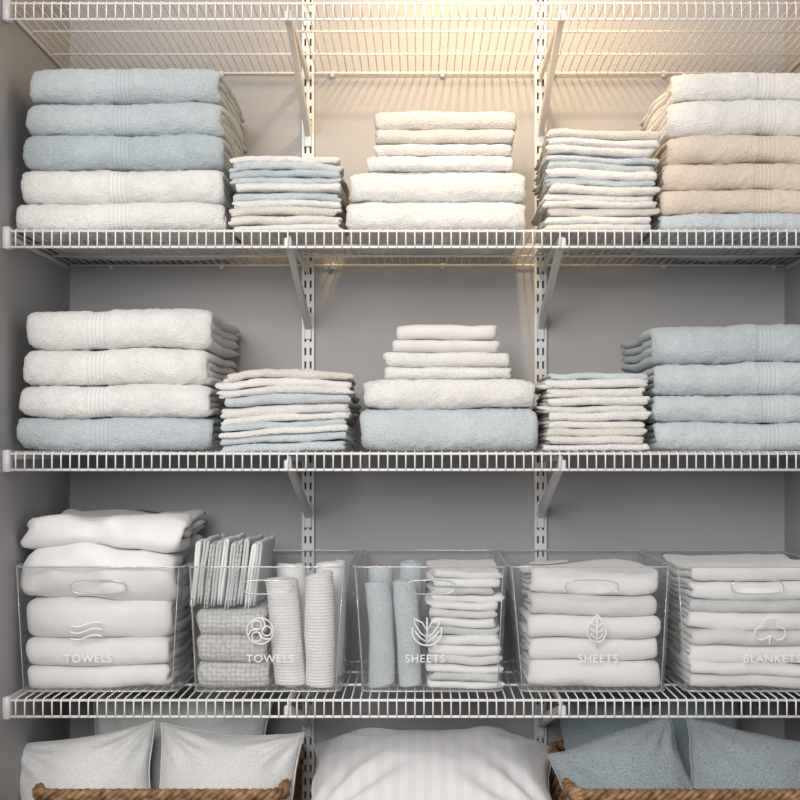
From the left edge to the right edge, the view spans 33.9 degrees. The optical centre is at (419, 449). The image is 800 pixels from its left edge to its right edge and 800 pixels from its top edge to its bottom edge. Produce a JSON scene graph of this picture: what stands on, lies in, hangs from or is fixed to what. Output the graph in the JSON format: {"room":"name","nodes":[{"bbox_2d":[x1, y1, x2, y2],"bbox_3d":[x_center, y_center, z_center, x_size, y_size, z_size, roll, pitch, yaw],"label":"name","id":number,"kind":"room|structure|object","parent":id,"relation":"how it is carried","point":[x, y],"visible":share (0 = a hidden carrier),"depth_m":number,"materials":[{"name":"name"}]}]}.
{"room":"linen closet","nodes":[
{"label":"linen closet","id":0,"kind":"room"},
{"bbox_2d":[0,0,69,799],"bbox_3d":[-0.717,0.090,2.025,0.100,2.420,0.950,0,0,0],"label":"wall","id":1,"kind":"structure","parent":0,"point":[30,282],"depth_m":2.18,"materials":[{"name":"grey paint"}]},
{"bbox_2d":[70,0,784,799],"bbox_3d":[0.018,0.090,2.550,1.562,2.420,0.100,0,0,0],"label":"wall","id":2,"kind":"structure","parent":0,"point":[395,517],"depth_m":2.50,"materials":[{"name":"grey paint"}]},
{"bbox_2d":[302,0,314,799],"bbox_3d":[-0.212,0.008,2.494,0.023,2.096,0.012,0,0,0],"label":"shelf standard","id":3,"kind":"object","parent":2,"relation":"attached to","point":[308,279],"visible":0.44,"depth_m":2.49,"materials":[{"name":"white metal"}]},
{"bbox_2d":[284,10,310,146],"bbox_3d":[-0.212,-0.643,2.297,0.013,0.137,0.384,0,0,0],"label":"shelf bracket","id":4,"kind":"object","parent":3,"relation":"attached to","point":[295,46],"depth_m":2.32,"materials":[{"name":"white metal"}]},
{"bbox_2d":[284,236,310,338],"bbox_3d":[-0.212,-0.278,2.297,0.013,0.137,0.384,0,0,0],"label":"shelf bracket","id":5,"kind":"object","parent":3,"relation":"attached to","point":[306,316],"depth_m":2.32,"materials":[{"name":"white metal"}]},
{"bbox_2d":[284,455,310,527],"bbox_3d":[-0.212,0.079,2.297,0.013,0.137,0.384,0,0,0],"label":"shelf bracket","id":6,"kind":"object","parent":3,"relation":"attached to","point":[305,505],"depth_m":2.32,"materials":[{"name":"white metal"}]},
{"bbox_2d":[284,686,310,736],"bbox_3d":[-0.212,0.474,2.297,0.013,0.137,0.384,0,0,0],"label":"shelf bracket","id":7,"kind":"object","parent":3,"relation":"attached to","point":[306,722],"depth_m":2.30,"materials":[{"name":"white metal"}]},
{"bbox_2d":[2,0,799,77],"bbox_3d":[0.014,-0.704,2.297,1.362,0.036,0.406,0,0,0],"label":"wire shelf","id":8,"kind":"object","parent":2,"relation":"attached to","point":[8,16],"visible":0.94,"depth_m":2.24,"materials":[{"name":"white metal"}]},
{"bbox_2d":[2,226,799,269],"bbox_3d":[0.014,-0.339,2.297,1.362,0.036,0.406,0,0,0],"label":"wire shelf","id":9,"kind":"object","parent":2,"relation":"attached to","point":[8,238],"visible":0.97,"depth_m":2.19,"materials":[{"name":"white metal"}]},
{"bbox_2d":[16,68,247,261],"bbox_3d":[-0.489,-0.488,2.291,0.354,0.279,0.360,0,0,0],"label":"bath towels","id":10,"kind":"object","parent":9,"relation":"on","point":[136,148],"visible":0.94,"depth_m":2.13,"materials":[{"name":"blue fabric"}]},
{"bbox_2d":[228,156,349,253],"bbox_3d":[-0.215,-0.417,2.253,0.200,0.128,0.271,0,0,0],"label":"washcloths","id":11,"kind":"object","parent":9,"relation":"on","point":[273,192],"visible":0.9,"depth_m":2.13,"materials":[{"name":"white fabric"}]},
{"bbox_2d":[345,111,526,254],"bbox_3d":[0.027,-0.454,2.266,0.298,0.204,0.295,0,0,0],"label":"towel stack","id":12,"kind":"object","parent":9,"relation":"on","point":[429,170],"visible":0.98,"depth_m":2.13,"materials":[{"name":"white fabric"}]},
{"bbox_2d":[531,128,660,252],"bbox_3d":[0.295,-0.436,2.255,0.196,0.171,0.276,0,0,0],"label":"washcloths","id":13,"kind":"object","parent":9,"relation":"on","point":[585,179],"visible":0.98,"depth_m":2.13,"materials":[{"name":"white fabric"}]},
{"bbox_2d":[630,72,799,261],"bbox_3d":[0.537,-0.486,2.292,0.296,0.271,0.349,0,0,0],"label":"bath towels","id":14,"kind":"object","parent":9,"relation":"on","point":[728,153],"visible":0.91,"depth_m":2.13,"materials":[{"name":"beige fabric"}]},
{"bbox_2d":[2,659,799,719],"bbox_3d":[0.014,0.413,2.297,1.362,0.036,0.406,0,0,0],"label":"wire shelf","id":15,"kind":"object","parent":2,"relation":"attached to","point":[7,701],"visible":0.63,"depth_m":2.10,"materials":[{"name":"white metal"}]},
{"bbox_2d":[15,561,200,691],"bbox_3d":[-0.522,0.292,2.305,0.279,0.208,0.357,0,0,0],"label":"clear storage bin","id":16,"kind":"object","parent":15,"relation":"on","point":[192,561],"visible":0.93,"depth_m":2.14,"materials":[{"name":"plastic"}]},
{"bbox_2d":[20,509,206,688],"bbox_3d":[-0.525,0.252,2.292,0.286,0.292,0.322,0,0,0],"label":"folded towels","id":17,"kind":"object","parent":16,"relation":"in","point":[145,550],"visible":0.98,"depth_m":2.16,"materials":[{"name":"white fabric"}]},
{"bbox_2d":[188,550,357,691],"bbox_3d":[-0.247,0.292,2.305,0.264,0.208,0.357,0,0,0],"label":"clear storage bin","id":18,"kind":"object","parent":15,"relation":"on","point":[351,583],"visible":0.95,"depth_m":2.18,"materials":[{"name":"plastic"}]},
{"bbox_2d":[196,597,273,687],"bbox_3d":[-0.309,0.328,2.268,0.128,0.134,0.234,0,0,0],"label":"cloths","id":19,"kind":"object","parent":18,"relation":"in","point":[223,644],"visible":0.82,"depth_m":2.16,"materials":[{"name":"white fabric"}]},
{"bbox_2d":[190,532,274,608],"bbox_3d":[-0.320,0.205,2.266,0.124,0.118,0.206,0,0,0],"label":"washcloths","id":20,"kind":"object","parent":19,"relation":"on","point":[222,564],"visible":1,"depth_m":2.17,"materials":[{"name":"white fabric"}]},
{"bbox_2d":[265,577,305,687],"bbox_3d":[-0.224,0.304,2.191,0.069,0.182,0.056,0,0,0],"label":"rolled towel","id":21,"kind":"object","parent":18,"relation":"in","point":[284,610],"visible":0.98,"depth_m":2.17,"materials":[{"name":"white fabric"}]},
{"bbox_2d":[277,563,306,668],"bbox_3d":[-0.217,0.296,2.299,0.068,0.197,0.052,0,0,0],"label":"rolled towel","id":22,"kind":"object","parent":18,"relation":"in","point":[298,570],"visible":0.23,"depth_m":2.28,"materials":[{"name":"white fabric"}]},
{"bbox_2d":[304,570,334,687],"bbox_3d":[-0.167,0.298,2.185,0.051,0.196,0.048,0,0,0],"label":"rolled towel","id":23,"kind":"object","parent":18,"relation":"in","point":[319,627],"visible":1,"depth_m":2.17,"materials":[{"name":"white fabric"}]},
{"bbox_2d":[316,560,345,676],"bbox_3d":[-0.155,0.295,2.291,0.053,0.204,0.053,0,0,0],"label":"rolled towel","id":24,"kind":"object","parent":18,"relation":"in","point":[338,567],"visible":0.46,"depth_m":2.27,"materials":[{"name":"white fabric"}]},
{"bbox_2d":[353,550,507,691],"bbox_3d":[0.017,0.292,2.305,0.255,0.208,0.357,0,0,0],"label":"clear storage bin","id":25,"kind":"object","parent":15,"relation":"on","point":[502,566],"visible":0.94,"depth_m":2.22,"materials":[{"name":"plastic"}]},
{"bbox_2d":[365,580,394,687],"bbox_3d":[-0.067,0.308,2.188,0.051,0.180,0.044,0,0,0],"label":"rolled towel","id":26,"kind":"object","parent":25,"relation":"in","point":[378,594],"visible":1,"depth_m":2.17,"materials":[{"name":"fabric"}]},
{"bbox_2d":[368,565,392,662],"bbox_3d":[-0.068,0.298,2.270,0.044,0.198,0.042,0,0,0],"label":"rolled towel","id":27,"kind":"object","parent":25,"relation":"in","point":[376,573],"visible":0.19,"depth_m":2.25,"materials":[{"name":"blue fabric"}]},
{"bbox_2d":[393,579,421,686],"bbox_3d":[-0.021,0.305,2.186,0.049,0.178,0.040,0,0,0],"label":"rolled towel","id":28,"kind":"object","parent":25,"relation":"in","point":[406,609],"visible":0.96,"depth_m":2.17,"materials":[{"name":"fabric"}]},
{"bbox_2d":[400,560,422,672],"bbox_3d":[-0.016,0.292,2.271,0.042,0.202,0.042,0,0,0],"label":"rolled towel","id":29,"kind":"object","parent":25,"relation":"in","point":[410,570],"visible":0.26,"depth_m":2.26,"materials":[{"name":"fabric"}]},
{"bbox_2d":[421,559,504,688],"bbox_3d":[0.071,0.296,2.270,0.145,0.201,0.238,0,0,0],"label":"folded cloth","id":30,"kind":"object","parent":25,"relation":"in","point":[469,642],"visible":0.98,"depth_m":2.16,"materials":[{"name":"white fabric"}]},
{"bbox_2d":[497,550,671,691],"bbox_3d":[0.278,0.292,2.305,0.268,0.208,0.357,0,0,0],"label":"clear storage bin","id":31,"kind":"object","parent":15,"relation":"on","point":[509,629],"visible":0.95,"depth_m":2.20,"materials":[{"name":"plastic"}]},
{"bbox_2d":[517,559,660,686],"bbox_3d":[0.287,0.295,2.259,0.231,0.204,0.223,0,0,0],"label":"sheets","id":32,"kind":"object","parent":31,"relation":"in","point":[555,620],"visible":0.95,"depth_m":2.16,"materials":[{"name":"white fabric"}]},
{"bbox_2d":[641,550,799,690],"bbox_3d":[0.547,0.292,2.305,0.264,0.208,0.357,0,0,0],"label":"clear storage bin","id":33,"kind":"object","parent":15,"relation":"on","point":[645,558],"visible":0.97,"depth_m":2.14,"materials":[{"name":"plastic"}]},
{"bbox_2d":[659,553,799,688],"bbox_3d":[0.557,0.293,2.294,0.235,0.212,0.289,0,0,0],"label":"folded blankets","id":34,"kind":"object","parent":33,"relation":"in","point":[719,621],"visible":0.97,"depth_m":2.16,"materials":[{"name":"grey fabric"}]},
{"bbox_2d":[2,450,799,471],"bbox_3d":[0.014,0.018,2.297,1.362,0.036,0.406,0,0,0],"label":"wire shelf","id":35,"kind":"object","parent":2,"relation":"attached to","point":[8,456],"visible":0.88,"depth_m":2.10,"materials":[{"name":"white metal"}]},
{"bbox_2d":[16,308,240,451],"bbox_3d":[-0.498,-0.115,2.290,0.331,0.244,0.351,0,0,0],"label":"bath towels","id":36,"kind":"object","parent":35,"relation":"on","point":[115,379],"visible":0.99,"depth_m":2.13,"materials":[{"name":"white fabric"}]},
{"bbox_2d":[215,369,360,451],"bbox_3d":[-0.222,-0.062,2.268,0.235,0.141,0.294,0,0,0],"label":"washcloths","id":37,"kind":"object","parent":35,"relation":"on","point":[274,410],"visible":1,"depth_m":2.13,"materials":[{"name":"white fabric"}]},
{"bbox_2d":[359,325,538,451],"bbox_3d":[0.048,-0.101,2.266,0.298,0.210,0.296,0,0,0],"label":"towel stack","id":38,"kind":"object","parent":35,"relation":"on","point":[447,388],"visible":1,"depth_m":2.13,"materials":[{"name":"grey fabric"}]},
{"bbox_2d":[531,372,651,450],"bbox_3d":[0.285,-0.062,2.253,0.189,0.131,0.272,0,0,0],"label":"washcloths","id":39,"kind":"object","parent":35,"relation":"on","point":[593,411],"visible":0.99,"depth_m":2.13,"materials":[{"name":"white fabric"}]},
{"bbox_2d":[620,324,799,451],"bbox_3d":[0.530,-0.102,2.294,0.312,0.217,0.345,0,0,0],"label":"bath towels","id":40,"kind":"object","parent":35,"relation":"on","point":[732,388],"visible":0.98,"depth_m":2.13,"materials":[{"name":"blue fabric"}]},
{"bbox_2d":[534,0,546,744],"bbox_3d":[0.229,0.008,2.494,0.023,2.096,0.012,0,0,0],"label":"shelf standard","id":41,"kind":"object","parent":2,"relation":"attached to","point":[540,279],"visible":0.45,"depth_m":2.49,"materials":[{"name":"white metal"}]},
{"bbox_2d":[537,10,565,146],"bbox_3d":[0.229,-0.643,2.297,0.013,0.137,0.384,0,0,0],"label":"shelf bracket","id":42,"kind":"object","parent":41,"relation":"attached to","point":[555,40],"depth_m":2.31,"materials":[{"name":"white metal"}]},
{"bbox_2d":[537,236,565,338],"bbox_3d":[0.229,-0.278,2.297,0.013,0.137,0.384,0,0,0],"label":"shelf bracket","id":43,"kind":"object","parent":41,"relation":"attached to","point":[541,317],"depth_m":2.31,"materials":[{"name":"white metal"}]},
{"bbox_2d":[537,455,565,527],"bbox_3d":[0.229,0.079,2.297,0.013,0.137,0.384,0,0,0],"label":"shelf bracket","id":44,"kind":"object","parent":41,"relation":"attached to","point":[542,505],"depth_m":2.32,"materials":[{"name":"white metal"}]},
{"bbox_2d":[537,686,565,736],"bbox_3d":[0.229,0.474,2.297,0.013,0.137,0.384,0,0,0],"label":"shelf bracket","id":45,"kind":"object","parent":41,"relation":"attached to","point":[541,722],"depth_m":2.31,"materials":[{"name":"white metal"}]},
{"bbox_3d":[0.014,0.800,2.297,1.362,0.036,0.406,0,0,0],"label":"wire shelf","id":46,"kind":"object","parent":2,"relation":"attached to","visible":0},
{"bbox_2d":[32,743,304,799],"bbox_3d":[-0.425,0.664,2.300,0.421,0.234,0.377,0,0,0],"label":"wicker basket","id":47,"kind":"object","parent":46,"relation":"on","point":[40,792],"visible":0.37,"depth_m":2.12,"materials":[{"name":"brown wicker"}]},
{"bbox_2d":[20,720,155,799],"bbox_3d":[-0.565,0.574,2.208,0.271,0.215,0.144,0,0,0],"label":"throw pillow","id":48,"kind":"object","parent":47,"relation":"in","point":[121,759],"visible":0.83,"depth_m":2.18,"materials":[{"name":"white fabric"}]},
{"bbox_2d":[92,691,273,788],"bbox_3d":[-0.437,0.560,2.362,0.340,0.237,0.129,0,0,0],"label":"throw pillow","id":49,"kind":"object","parent":47,"relation":"in","point":[228,726],"visible":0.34,"depth_m":2.36,"materials":[{"name":"white fabric"}]},
{"bbox_2d":[159,722,304,799],"bbox_3d":[-0.326,0.567,2.208,0.260,0.199,0.144,0,0,0],"label":"throw pillow","id":50,"kind":"object","parent":47,"relation":"in","point":[190,758],"visible":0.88,"depth_m":2.19,"materials":[{"name":"white fabric"}]},
{"bbox_2d":[548,740,799,799],"bbox_3d":[0.461,0.664,2.300,0.449,0.234,0.377,0,0,0],"label":"wicker basket","id":51,"kind":"object","parent":46,"relation":"on","point":[570,791],"visible":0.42,"depth_m":2.12,"materials":[{"name":"brown wicker"}]},
{"bbox_2d":[547,714,693,789],"bbox_3d":[0.356,0.569,2.208,0.280,0.234,0.144,0,0,0],"label":"throw pillow","id":52,"kind":"object","parent":51,"relation":"in","point":[646,755],"visible":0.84,"depth_m":2.18,"materials":[{"name":"blue fabric"}]},
{"bbox_2d":[557,695,737,779],"bbox_3d":[0.421,0.568,2.361,0.349,0.236,0.138,0,0,0],"label":"throw pillow","id":53,"kind":"object","parent":51,"relation":"in","point":[576,732],"visible":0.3,"depth_m":2.36,"materials":[{"name":"blue fabric"}]},
{"bbox_2d":[686,718,799,789],"bbox_3d":[0.564,0.567,2.208,0.273,0.218,0.141,0,0,5],"label":"throw pillow","id":54,"kind":"object","parent":51,"relation":"in","point":[722,757],"visible":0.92,"depth_m":2.18,"materials":[{"name":"blue fabric"}]},
{"bbox_3d":[0.025,0.712,2.288,0.406,0.132,0.337,0,0,0],"label":"bed pillow","id":55,"kind":"object","parent":46,"relation":"on","visible":0},
{"bbox_2d":[311,726,551,799],"bbox_3d":[0.027,0.587,2.279,0.447,0.186,0.339,0,0,0],"label":"bed pillow","id":56,"kind":"object","parent":55,"relation":"on","point":[480,762],"visible":0.97,"depth_m":2.20,"materials":[{"name":"white fabric"}]},
{"bbox_2d":[785,0,799,740],"bbox_3d":[0.744,0.090,2.025,0.100,2.420,0.950,0,0,0],"label":"wall","id":57,"kind":"structure","parent":0,"point":[792,275],"depth_m":2.45,"materials":[{"name":"grey paint"}]}
]}

